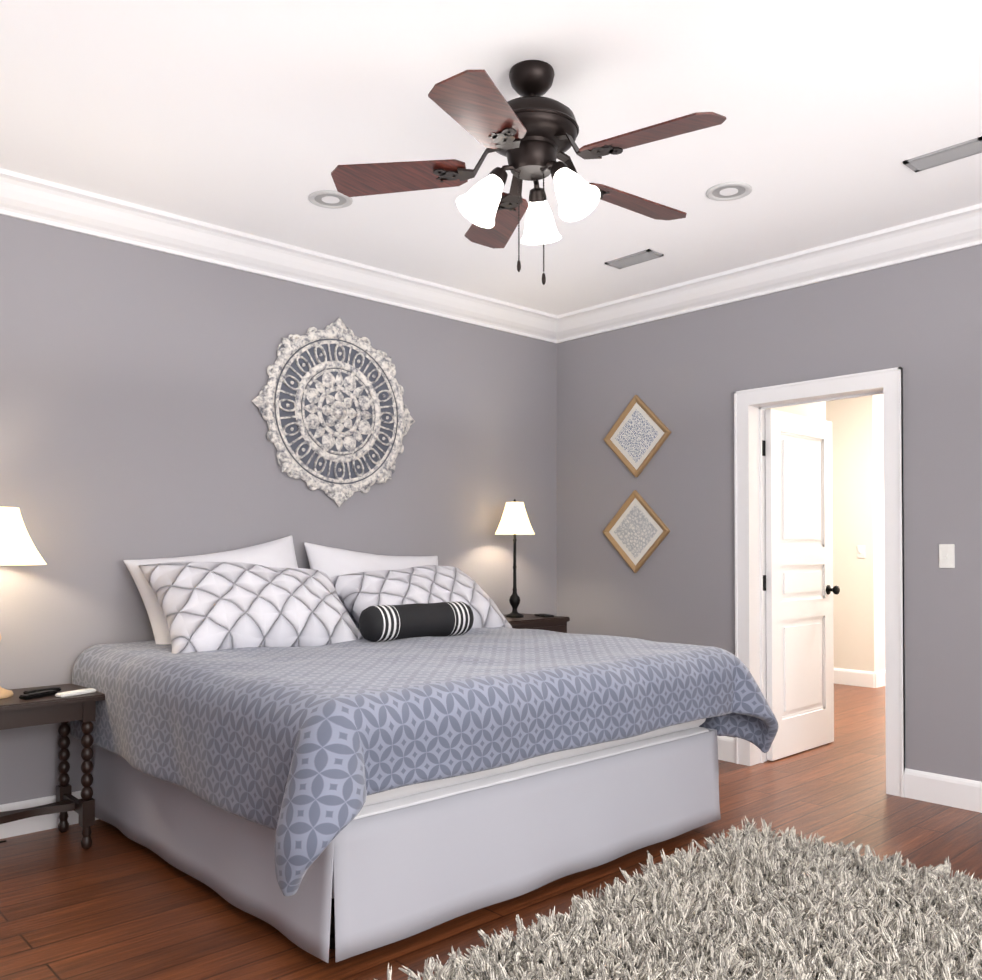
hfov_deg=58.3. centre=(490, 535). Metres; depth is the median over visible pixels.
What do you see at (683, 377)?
wall
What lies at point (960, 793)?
baseboard
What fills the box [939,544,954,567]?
bedroom light switch
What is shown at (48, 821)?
baseboard
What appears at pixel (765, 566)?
door frame
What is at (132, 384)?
wall
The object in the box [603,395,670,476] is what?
picture
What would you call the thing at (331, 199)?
recessed light
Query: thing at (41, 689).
remote
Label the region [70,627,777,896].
comforter
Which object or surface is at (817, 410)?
wall
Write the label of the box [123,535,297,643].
pillow
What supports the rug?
on the floor
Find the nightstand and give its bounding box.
[503,613,569,632]
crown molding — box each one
[0,168,555,339]
[544,203,981,342]
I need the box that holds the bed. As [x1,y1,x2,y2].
[70,535,777,962]
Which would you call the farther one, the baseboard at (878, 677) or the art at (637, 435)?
the baseboard at (878, 677)
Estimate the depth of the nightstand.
5.37 m
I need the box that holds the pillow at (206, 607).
[138,562,363,653]
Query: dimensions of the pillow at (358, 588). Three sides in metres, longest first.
0.980 x 0.597 x 0.310 m
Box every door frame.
[734,367,904,797]
[764,409,766,760]
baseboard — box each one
[0,791,97,838]
[717,736,735,762]
[834,668,871,687]
[872,670,884,687]
[904,768,981,812]
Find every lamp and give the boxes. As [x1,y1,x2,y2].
[0,507,45,698]
[495,499,533,617]
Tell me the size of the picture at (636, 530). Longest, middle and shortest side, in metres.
0.370 x 0.370 x 0.026 m
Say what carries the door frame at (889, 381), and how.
attached to the wall at (683, 377)
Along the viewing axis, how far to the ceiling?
3.18 m
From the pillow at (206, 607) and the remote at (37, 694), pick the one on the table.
the remote at (37, 694)
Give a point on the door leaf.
(800, 589)
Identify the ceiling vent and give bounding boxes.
[605,249,663,268]
[903,136,981,172]
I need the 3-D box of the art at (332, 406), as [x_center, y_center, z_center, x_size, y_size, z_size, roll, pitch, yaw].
[-0.836,-0.689,4.878,1.060,1.060,0.045,1,-1,-43]
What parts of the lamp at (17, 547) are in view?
lamp shade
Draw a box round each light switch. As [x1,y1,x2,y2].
[857,545,864,557]
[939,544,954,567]
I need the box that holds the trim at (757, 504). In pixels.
[750,388,882,764]
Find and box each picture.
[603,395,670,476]
[603,490,669,572]
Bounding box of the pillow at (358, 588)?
[330,565,511,627]
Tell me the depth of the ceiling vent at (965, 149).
3.49 m
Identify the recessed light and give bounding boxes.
[308,190,352,208]
[706,182,751,200]
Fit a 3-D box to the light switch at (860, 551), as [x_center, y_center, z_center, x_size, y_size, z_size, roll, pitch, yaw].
[3.303,0.141,7.860,0.018,0.115,0.070,1,-1,-43]
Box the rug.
[374,816,981,979]
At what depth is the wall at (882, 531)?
7.92 m
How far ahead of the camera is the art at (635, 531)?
5.58 m
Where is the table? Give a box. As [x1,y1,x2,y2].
[0,683,104,849]
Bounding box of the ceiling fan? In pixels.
[331,60,725,284]
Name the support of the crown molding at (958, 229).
attached to the wall at (683, 377)
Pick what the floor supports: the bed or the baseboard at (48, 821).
the bed
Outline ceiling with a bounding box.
[0,0,981,315]
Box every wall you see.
[0,214,556,804]
[556,244,981,781]
[769,401,825,419]
[826,394,881,671]
[880,394,884,669]
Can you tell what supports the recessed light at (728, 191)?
in the ceiling
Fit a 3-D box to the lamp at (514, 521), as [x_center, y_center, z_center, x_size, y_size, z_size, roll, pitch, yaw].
[0.148,0.137,5.495,0.250,0.735,0.250,1,-1,-43]
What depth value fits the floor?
3.21 m
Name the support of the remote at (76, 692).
on the table
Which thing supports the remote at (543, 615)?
on the nightstand
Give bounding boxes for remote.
[19,690,56,699]
[23,687,60,693]
[55,688,95,696]
[535,614,553,616]
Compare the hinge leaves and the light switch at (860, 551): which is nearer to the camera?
the hinge leaves
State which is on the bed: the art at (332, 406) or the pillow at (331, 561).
the pillow at (331, 561)
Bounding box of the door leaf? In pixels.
[764,409,839,760]
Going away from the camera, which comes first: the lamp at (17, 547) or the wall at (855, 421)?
the lamp at (17, 547)
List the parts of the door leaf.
knob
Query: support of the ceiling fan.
hanging from the ceiling
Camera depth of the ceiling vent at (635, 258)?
4.73 m
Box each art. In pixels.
[252,317,414,506]
[614,504,657,558]
[615,409,658,463]
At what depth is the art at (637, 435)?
5.58 m
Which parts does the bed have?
frame, mattress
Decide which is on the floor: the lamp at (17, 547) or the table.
the table
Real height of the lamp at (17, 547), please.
0.785 m
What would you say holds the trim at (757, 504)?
attached to the wall at (683, 377)
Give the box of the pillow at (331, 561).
[304,542,437,628]
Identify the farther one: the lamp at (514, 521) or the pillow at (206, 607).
the lamp at (514, 521)
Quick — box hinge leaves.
[762,440,764,590]
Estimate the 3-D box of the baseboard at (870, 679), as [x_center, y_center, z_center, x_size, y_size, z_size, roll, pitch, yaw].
[2.780,1.280,8.408,0.016,0.140,1.740,1,-1,-43]
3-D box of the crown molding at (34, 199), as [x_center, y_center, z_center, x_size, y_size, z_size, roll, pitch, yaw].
[-1.556,-1.436,4.150,5.280,0.138,0.150,1,-1,-43]
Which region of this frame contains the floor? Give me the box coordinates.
[0,683,981,979]
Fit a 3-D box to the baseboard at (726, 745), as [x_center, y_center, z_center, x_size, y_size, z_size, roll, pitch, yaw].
[0.935,1.237,5.545,0.016,0.140,1.392,1,-1,-43]

